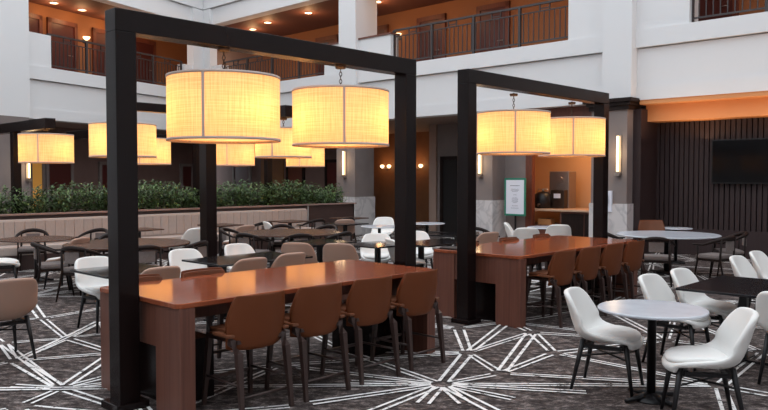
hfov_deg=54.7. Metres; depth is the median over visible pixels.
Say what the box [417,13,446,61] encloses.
door
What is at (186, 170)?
door
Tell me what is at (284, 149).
drum pendant
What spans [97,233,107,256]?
wooden armchair
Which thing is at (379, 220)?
dining chair
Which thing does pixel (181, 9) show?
trim
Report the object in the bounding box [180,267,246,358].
bar stool
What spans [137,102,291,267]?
pergola frame
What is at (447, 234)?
dining table
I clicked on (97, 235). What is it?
wooden armchair
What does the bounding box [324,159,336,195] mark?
door
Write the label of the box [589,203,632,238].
column
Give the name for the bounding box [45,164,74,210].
door
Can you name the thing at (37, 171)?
door
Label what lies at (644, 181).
trim
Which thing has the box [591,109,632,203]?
column
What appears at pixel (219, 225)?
dining table
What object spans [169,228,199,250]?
dining chair
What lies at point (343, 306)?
seat cushion
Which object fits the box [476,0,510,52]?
door
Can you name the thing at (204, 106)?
drum pendant
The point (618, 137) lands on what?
wall sconce
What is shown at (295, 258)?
dining chair
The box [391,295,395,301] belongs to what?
seat cushion
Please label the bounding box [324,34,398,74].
wall
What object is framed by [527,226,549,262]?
round table
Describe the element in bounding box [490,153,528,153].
diffuser
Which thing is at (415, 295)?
bar stool
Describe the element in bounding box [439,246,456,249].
menu stand
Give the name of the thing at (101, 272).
dining table
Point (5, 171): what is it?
column
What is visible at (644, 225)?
bar stool
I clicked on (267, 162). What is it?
post
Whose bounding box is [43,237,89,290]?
dining chair
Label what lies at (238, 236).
wooden armchair
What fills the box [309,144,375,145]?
diffuser
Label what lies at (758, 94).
trim
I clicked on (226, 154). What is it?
drum pendant
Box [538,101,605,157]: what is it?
drum pendant
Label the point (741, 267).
dining chair
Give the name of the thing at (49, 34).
balcony railing
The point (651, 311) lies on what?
round table
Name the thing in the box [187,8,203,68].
column
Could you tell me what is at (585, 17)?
wall
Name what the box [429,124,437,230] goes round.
trim
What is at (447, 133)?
wall
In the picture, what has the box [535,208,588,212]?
countertop
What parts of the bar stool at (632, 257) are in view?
leg, leg, leg, panel, leg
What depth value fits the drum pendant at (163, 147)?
15.51 m
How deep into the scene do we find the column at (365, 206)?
23.69 m
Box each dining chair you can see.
[0,258,19,277]
[0,278,37,358]
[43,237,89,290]
[74,256,108,332]
[141,266,180,279]
[168,248,206,276]
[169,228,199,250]
[213,257,266,321]
[222,225,254,255]
[224,243,254,269]
[263,221,283,249]
[270,252,305,267]
[281,242,318,263]
[323,243,358,261]
[332,219,354,239]
[360,233,390,263]
[371,217,394,238]
[385,238,425,267]
[416,231,433,268]
[476,232,498,243]
[504,222,513,236]
[512,228,539,269]
[545,224,571,235]
[564,287,643,396]
[638,273,710,370]
[660,307,758,409]
[670,268,736,346]
[729,255,757,307]
[749,251,767,309]
[756,291,767,384]
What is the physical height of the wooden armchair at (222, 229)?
0.831 m
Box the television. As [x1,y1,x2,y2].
[711,138,767,183]
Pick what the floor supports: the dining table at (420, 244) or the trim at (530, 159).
the dining table at (420, 244)
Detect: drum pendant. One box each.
[17,129,74,163]
[88,122,156,157]
[138,138,170,164]
[165,47,280,143]
[216,144,254,165]
[255,118,311,158]
[286,148,324,166]
[292,65,388,147]
[477,93,550,154]
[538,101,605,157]
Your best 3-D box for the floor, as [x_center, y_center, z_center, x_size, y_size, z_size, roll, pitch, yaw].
[-3.743,1.314,13.258,46.000,0.010,40.000,2,3,44]
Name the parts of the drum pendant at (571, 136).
chain, lamp shade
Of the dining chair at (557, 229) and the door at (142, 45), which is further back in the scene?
the door at (142, 45)
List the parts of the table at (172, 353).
leg, panel, leg, panel, leg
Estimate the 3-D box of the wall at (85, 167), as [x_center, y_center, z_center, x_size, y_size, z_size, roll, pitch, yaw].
[-12.365,-0.910,25.011,0.200,3.600,19.000,1,2,26]
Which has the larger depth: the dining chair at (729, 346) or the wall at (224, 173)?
the wall at (224, 173)
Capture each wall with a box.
[28,2,186,85]
[29,31,191,130]
[30,127,192,209]
[212,65,228,68]
[216,148,336,204]
[217,0,764,80]
[280,11,767,126]
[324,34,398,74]
[374,132,428,221]
[437,123,456,230]
[505,155,525,236]
[535,155,590,222]
[568,0,698,39]
[656,117,767,231]
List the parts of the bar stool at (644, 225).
panel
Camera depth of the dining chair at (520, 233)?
14.42 m
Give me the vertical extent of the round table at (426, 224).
0.750 m
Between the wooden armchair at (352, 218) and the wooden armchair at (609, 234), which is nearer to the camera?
the wooden armchair at (609, 234)
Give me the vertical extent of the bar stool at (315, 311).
0.922 m
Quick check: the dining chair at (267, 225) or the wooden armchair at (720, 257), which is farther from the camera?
the dining chair at (267, 225)
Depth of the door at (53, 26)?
26.52 m
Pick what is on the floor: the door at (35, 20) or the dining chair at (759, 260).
the dining chair at (759, 260)
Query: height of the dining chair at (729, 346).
0.841 m
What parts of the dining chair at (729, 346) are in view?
leg, leg, leg, leg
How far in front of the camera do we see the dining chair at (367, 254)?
12.83 m
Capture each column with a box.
[0,115,30,211]
[335,197,374,234]
[337,148,373,196]
[476,111,504,199]
[476,200,505,241]
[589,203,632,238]
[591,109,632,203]
[602,0,637,98]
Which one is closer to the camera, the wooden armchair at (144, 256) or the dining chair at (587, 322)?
the dining chair at (587, 322)
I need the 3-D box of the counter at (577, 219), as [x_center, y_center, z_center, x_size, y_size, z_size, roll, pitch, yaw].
[5.001,0.590,19.822,2.780,0.980,1.400,2,3,44]
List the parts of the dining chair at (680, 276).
leg, leg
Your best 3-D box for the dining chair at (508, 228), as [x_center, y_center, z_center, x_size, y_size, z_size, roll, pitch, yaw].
[2.914,0.799,16.046,0.652,0.841,0.572,0,2,13]
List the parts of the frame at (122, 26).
post, plate, post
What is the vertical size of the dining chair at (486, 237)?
0.841 m
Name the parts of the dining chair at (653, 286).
leg, leg, leg, leg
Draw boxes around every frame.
[101,7,415,409]
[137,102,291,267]
[451,69,608,324]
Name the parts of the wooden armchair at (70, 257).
leg, seat, seat frame, arm rail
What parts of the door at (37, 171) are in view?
panel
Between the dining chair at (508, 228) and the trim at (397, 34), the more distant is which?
the trim at (397, 34)
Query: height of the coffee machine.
1.000 m
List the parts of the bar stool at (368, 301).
leg, leg, seat frame, panel, leg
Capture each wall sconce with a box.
[25,163,31,180]
[341,150,346,177]
[476,155,482,176]
[614,135,621,175]
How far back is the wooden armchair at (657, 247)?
12.36 m
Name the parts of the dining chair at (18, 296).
leg, leg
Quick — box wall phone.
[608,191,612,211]
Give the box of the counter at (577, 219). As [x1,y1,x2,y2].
[535,208,588,236]
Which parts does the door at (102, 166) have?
panel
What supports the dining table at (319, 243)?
on the floor
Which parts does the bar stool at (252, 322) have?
leg, leg, seat frame, leg, panel, leg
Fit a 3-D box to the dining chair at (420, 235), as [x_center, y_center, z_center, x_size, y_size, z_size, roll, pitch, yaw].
[0.614,0.900,13.277,0.572,0.841,0.652,0,2,-11]
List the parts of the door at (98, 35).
panel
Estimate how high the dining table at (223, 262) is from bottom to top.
0.750 m
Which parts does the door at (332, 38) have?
panel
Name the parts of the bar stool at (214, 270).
panel, leg, leg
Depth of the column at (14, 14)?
21.65 m
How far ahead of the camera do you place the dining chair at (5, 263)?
11.71 m
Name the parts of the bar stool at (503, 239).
leg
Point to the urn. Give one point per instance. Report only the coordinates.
(543, 199)
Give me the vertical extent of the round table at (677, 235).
0.750 m
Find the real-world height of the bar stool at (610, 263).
0.922 m
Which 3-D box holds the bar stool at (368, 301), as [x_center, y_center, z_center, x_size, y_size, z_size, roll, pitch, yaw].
[-0.221,1.096,6.757,0.559,0.922,0.580,2,3,44]
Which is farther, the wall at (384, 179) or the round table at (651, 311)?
the wall at (384, 179)
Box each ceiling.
[28,0,453,35]
[56,116,456,134]
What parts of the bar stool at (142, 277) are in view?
panel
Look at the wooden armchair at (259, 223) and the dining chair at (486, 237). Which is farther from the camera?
the wooden armchair at (259, 223)
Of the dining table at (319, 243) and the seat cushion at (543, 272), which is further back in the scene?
the dining table at (319, 243)
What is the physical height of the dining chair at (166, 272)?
0.841 m
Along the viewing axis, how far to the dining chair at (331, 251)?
10.99 m
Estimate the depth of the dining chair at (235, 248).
10.90 m
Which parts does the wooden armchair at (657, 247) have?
seat frame, seat, arm rail, leg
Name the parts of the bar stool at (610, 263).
leg, leg, panel, leg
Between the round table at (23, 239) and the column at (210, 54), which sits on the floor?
the round table at (23, 239)
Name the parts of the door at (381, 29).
panel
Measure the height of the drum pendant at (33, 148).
0.667 m
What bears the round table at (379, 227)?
on the floor
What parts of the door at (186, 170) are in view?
panel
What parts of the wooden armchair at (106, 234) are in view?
arm rail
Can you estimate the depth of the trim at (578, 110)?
18.83 m
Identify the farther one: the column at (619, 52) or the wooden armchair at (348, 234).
the column at (619, 52)
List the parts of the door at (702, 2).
frame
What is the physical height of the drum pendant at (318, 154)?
0.667 m
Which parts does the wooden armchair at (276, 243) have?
seat, arm rail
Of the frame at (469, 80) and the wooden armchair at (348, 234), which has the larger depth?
the wooden armchair at (348, 234)
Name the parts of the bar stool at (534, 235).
leg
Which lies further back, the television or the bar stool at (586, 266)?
the television
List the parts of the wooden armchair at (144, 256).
arm rail, leg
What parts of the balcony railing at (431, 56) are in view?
post, post, post, rail, rail, rail, post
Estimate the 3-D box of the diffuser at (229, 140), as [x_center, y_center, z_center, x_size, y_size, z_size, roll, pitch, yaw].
[-1.385,-0.574,6.438,0.948,0.001,0.948,0,2,0]
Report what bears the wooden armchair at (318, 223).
on the floor
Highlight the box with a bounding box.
[538,218,554,224]
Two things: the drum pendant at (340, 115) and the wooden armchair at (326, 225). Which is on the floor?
the wooden armchair at (326, 225)
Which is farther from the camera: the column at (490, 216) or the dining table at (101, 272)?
the column at (490, 216)
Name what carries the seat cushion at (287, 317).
on the bar stool at (315, 311)
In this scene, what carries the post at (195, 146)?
on the planter
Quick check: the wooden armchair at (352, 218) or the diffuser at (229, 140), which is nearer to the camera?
the diffuser at (229, 140)
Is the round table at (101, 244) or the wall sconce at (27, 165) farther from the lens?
the wall sconce at (27, 165)
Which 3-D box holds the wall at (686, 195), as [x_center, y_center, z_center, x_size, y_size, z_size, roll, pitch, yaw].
[10.444,-0.579,14.248,10.668,2.520,0.102,2,3,44]
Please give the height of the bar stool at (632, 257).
0.922 m
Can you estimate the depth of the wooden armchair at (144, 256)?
10.85 m
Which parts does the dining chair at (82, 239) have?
leg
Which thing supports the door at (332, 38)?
in the wall at (456, 8)
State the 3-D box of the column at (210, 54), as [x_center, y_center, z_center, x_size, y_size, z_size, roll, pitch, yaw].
[-6.925,-5.271,29.371,0.650,4.800,0.320,2,3,44]
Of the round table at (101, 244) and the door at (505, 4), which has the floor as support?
the round table at (101, 244)
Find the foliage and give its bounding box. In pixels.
[0,179,349,213]
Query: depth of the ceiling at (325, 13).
27.08 m
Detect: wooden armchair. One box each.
[15,228,48,274]
[30,242,74,294]
[55,246,107,302]
[75,228,107,255]
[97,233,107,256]
[139,245,163,265]
[164,240,208,267]
[219,227,249,255]
[235,233,273,252]
[251,221,275,251]
[270,224,295,251]
[281,233,315,246]
[297,218,325,248]
[308,224,337,246]
[325,231,351,240]
[330,217,357,248]
[476,227,499,238]
[608,233,634,239]
[640,237,675,286]
[693,236,735,278]
[711,231,748,276]
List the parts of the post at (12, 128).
post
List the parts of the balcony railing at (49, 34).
post, rail, rail, rail, post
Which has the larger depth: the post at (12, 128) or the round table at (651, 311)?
the post at (12, 128)
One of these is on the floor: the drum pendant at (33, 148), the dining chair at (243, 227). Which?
the dining chair at (243, 227)
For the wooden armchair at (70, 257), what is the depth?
10.73 m
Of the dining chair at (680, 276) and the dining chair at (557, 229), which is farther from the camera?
the dining chair at (557, 229)
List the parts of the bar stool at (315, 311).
leg, leg, leg, seat frame, panel, leg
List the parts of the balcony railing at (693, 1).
post, rail, post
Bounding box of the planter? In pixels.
[0,202,356,239]
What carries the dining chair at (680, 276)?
on the floor
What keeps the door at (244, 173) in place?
in the wall at (224, 173)
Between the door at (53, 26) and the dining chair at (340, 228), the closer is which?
the dining chair at (340, 228)
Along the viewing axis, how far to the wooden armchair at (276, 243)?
15.57 m
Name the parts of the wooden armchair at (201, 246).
arm rail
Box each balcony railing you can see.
[45,33,182,83]
[224,42,328,79]
[393,0,568,59]
[692,0,767,21]
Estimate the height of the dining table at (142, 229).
0.750 m
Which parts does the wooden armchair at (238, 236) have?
arm rail, seat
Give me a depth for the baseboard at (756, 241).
16.83 m
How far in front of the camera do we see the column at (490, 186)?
19.97 m
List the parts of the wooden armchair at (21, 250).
leg, leg, seat, seat frame, arm rail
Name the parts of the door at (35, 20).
panel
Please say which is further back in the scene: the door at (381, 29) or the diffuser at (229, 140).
the door at (381, 29)
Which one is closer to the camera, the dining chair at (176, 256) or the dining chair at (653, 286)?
the dining chair at (653, 286)
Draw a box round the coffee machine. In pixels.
[549,171,575,208]
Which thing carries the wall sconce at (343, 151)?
attached to the column at (359, 182)
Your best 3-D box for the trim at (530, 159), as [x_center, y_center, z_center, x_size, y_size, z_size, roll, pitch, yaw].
[3.895,-0.719,19.758,0.200,3.600,0.150,2,3,44]
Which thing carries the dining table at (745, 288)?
on the floor
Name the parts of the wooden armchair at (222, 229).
leg, arm rail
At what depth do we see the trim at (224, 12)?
27.63 m
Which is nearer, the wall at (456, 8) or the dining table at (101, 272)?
the dining table at (101, 272)
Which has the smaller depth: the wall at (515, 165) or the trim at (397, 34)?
the wall at (515, 165)
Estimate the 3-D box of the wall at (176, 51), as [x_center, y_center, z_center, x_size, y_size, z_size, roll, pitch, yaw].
[-12.432,-5.608,24.872,0.150,3.000,19.000,1,2,26]
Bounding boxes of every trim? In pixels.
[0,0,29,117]
[94,0,202,19]
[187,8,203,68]
[203,0,327,25]
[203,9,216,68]
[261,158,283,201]
[328,32,400,44]
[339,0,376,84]
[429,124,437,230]
[525,155,534,227]
[538,106,591,116]
[582,97,645,111]
[632,109,656,253]
[640,91,767,105]
[646,97,767,122]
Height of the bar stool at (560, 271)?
0.922 m
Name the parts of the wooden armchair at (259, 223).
arm rail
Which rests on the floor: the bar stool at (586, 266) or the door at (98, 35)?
the bar stool at (586, 266)
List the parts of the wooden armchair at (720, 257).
leg, leg, seat frame, seat, arm rail, leg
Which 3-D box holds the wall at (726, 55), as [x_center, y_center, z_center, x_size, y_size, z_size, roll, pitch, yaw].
[3.397,-3.322,19.793,28.900,1.600,0.550,2,3,44]
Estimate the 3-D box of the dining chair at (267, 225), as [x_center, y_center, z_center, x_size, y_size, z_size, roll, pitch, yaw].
[-2.382,0.778,16.623,0.652,0.841,0.572,-1,2,-24]
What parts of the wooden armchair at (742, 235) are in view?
seat, arm rail, leg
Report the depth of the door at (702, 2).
19.15 m
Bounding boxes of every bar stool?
[139,274,162,281]
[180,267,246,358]
[201,290,293,409]
[264,282,350,402]
[320,275,400,386]
[370,269,445,371]
[499,237,541,300]
[526,249,579,328]
[528,234,559,293]
[550,246,606,315]
[577,242,628,302]
[598,240,646,303]
[638,220,664,263]
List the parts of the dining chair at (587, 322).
leg, leg, leg, leg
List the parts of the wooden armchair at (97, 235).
arm rail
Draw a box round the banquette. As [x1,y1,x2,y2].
[0,208,318,271]
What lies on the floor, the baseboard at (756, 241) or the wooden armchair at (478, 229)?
the wooden armchair at (478, 229)
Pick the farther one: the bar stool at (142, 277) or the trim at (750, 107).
the trim at (750, 107)
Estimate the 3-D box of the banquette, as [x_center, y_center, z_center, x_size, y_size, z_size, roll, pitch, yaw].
[-6.531,0.758,15.342,0.680,0.970,13.200,2,3,44]
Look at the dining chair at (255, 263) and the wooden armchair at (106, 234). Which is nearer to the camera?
the dining chair at (255, 263)
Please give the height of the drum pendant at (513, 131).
0.816 m
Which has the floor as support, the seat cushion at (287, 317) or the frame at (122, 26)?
the frame at (122, 26)
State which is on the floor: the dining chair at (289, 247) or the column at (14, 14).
the dining chair at (289, 247)
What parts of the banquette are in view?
backrest, seat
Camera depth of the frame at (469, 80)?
9.18 m
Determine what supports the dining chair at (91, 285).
on the floor
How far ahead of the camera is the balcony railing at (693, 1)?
15.88 m
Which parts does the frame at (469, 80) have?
plate, post, post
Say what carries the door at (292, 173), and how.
in the wall at (224, 173)
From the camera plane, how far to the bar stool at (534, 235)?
11.62 m
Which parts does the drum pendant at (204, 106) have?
chain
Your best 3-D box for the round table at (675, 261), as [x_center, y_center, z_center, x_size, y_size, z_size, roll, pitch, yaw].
[6.150,0.857,15.642,0.660,0.750,0.660,0,2,0]
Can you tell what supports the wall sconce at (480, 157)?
attached to the column at (490, 186)
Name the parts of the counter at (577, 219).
door, door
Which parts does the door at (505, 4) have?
panel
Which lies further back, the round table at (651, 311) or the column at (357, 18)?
the column at (357, 18)
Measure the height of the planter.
1.080 m
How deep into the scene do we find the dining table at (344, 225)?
17.13 m
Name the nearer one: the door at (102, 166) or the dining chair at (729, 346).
the dining chair at (729, 346)
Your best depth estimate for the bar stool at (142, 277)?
6.78 m
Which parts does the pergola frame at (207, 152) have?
post, arm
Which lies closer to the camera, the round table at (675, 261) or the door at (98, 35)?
the round table at (675, 261)
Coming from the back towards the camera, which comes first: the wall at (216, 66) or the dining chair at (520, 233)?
the wall at (216, 66)
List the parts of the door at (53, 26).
panel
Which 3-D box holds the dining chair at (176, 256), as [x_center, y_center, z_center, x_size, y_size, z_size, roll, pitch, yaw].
[-2.542,1.022,9.918,0.652,0.841,0.572,2,3,44]
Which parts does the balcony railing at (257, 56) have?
rail, post, rail, post, rail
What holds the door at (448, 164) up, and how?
in the wall at (447, 133)
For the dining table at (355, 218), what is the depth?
19.63 m
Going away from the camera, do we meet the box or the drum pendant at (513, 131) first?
the drum pendant at (513, 131)
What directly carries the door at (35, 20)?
in the wall at (176, 51)
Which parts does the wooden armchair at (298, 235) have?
arm rail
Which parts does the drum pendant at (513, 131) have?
chain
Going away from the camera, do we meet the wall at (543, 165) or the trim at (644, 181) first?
the trim at (644, 181)
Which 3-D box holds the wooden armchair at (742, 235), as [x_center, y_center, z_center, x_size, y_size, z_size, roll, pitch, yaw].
[6.373,0.892,13.637,0.590,0.831,0.606,0,2,12]
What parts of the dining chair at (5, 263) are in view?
leg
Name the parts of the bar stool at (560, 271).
leg, leg, seat frame, leg, panel, leg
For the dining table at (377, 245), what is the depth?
11.79 m
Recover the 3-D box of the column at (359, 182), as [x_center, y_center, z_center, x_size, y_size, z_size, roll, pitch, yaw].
[-0.930,-0.874,24.005,0.850,3.600,0.850,2,3,44]
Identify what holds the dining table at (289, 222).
on the floor
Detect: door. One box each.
[29,13,42,33]
[30,163,45,207]
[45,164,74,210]
[46,17,77,71]
[92,27,105,76]
[98,162,106,200]
[136,37,156,84]
[179,164,192,204]
[232,166,251,204]
[286,167,304,202]
[315,34,338,75]
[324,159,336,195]
[377,24,388,34]
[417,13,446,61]
[440,156,456,231]
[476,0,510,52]
[698,0,738,20]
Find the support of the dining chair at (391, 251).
on the floor
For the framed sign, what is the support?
on the floor
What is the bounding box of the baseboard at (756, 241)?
[655,229,767,258]
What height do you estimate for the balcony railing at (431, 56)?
1.096 m
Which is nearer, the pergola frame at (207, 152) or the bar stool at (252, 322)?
the bar stool at (252, 322)
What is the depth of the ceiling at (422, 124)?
24.98 m
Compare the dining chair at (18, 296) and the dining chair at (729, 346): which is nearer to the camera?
the dining chair at (729, 346)
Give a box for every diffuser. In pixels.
[175,139,272,141]
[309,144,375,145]
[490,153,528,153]
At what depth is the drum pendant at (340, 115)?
7.01 m
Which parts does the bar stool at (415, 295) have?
leg, leg, leg, panel, leg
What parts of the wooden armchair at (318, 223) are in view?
arm rail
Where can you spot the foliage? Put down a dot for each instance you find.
(240, 199)
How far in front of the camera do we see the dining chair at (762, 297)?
6.47 m
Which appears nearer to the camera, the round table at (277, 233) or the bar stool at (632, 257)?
the bar stool at (632, 257)
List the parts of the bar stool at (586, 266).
leg, leg, panel, leg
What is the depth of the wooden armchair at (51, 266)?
11.28 m
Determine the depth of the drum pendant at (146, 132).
10.85 m
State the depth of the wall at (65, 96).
23.69 m
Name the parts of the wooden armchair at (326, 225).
arm rail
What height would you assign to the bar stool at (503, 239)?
0.922 m
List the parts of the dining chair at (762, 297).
leg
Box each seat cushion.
[210,324,224,331]
[284,313,289,320]
[341,303,345,310]
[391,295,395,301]
[528,269,547,274]
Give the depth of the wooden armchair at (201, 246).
11.54 m
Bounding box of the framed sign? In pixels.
[504,178,525,229]
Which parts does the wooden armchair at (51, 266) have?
leg, leg, arm rail, seat frame, seat, leg, leg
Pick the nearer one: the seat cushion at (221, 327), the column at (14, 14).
the seat cushion at (221, 327)
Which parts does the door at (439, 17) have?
panel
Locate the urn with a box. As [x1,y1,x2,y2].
[535,189,551,207]
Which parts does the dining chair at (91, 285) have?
leg, leg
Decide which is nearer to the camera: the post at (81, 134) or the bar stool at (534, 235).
the bar stool at (534, 235)
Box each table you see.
[0,236,74,281]
[62,238,189,249]
[70,263,161,278]
[100,260,434,409]
[138,227,163,263]
[182,251,312,320]
[197,223,243,255]
[240,229,339,240]
[270,220,307,228]
[283,239,355,262]
[322,222,368,235]
[329,217,368,219]
[348,241,394,262]
[360,225,394,259]
[416,222,444,233]
[416,238,478,264]
[428,232,479,245]
[433,235,637,327]
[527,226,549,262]
[597,299,708,406]
[615,230,721,274]
[665,227,692,263]
[675,275,767,366]
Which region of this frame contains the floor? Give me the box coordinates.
[0,222,767,409]
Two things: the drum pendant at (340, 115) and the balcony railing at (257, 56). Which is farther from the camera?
the balcony railing at (257, 56)
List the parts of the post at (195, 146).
post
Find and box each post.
[0,118,55,213]
[66,130,88,139]
[156,134,199,207]
[264,158,271,204]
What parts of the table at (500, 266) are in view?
leg, panel, leg, leg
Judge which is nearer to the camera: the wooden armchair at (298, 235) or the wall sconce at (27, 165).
the wooden armchair at (298, 235)
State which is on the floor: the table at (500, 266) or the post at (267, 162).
the table at (500, 266)
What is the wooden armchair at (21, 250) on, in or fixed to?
on the floor
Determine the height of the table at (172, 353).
0.870 m

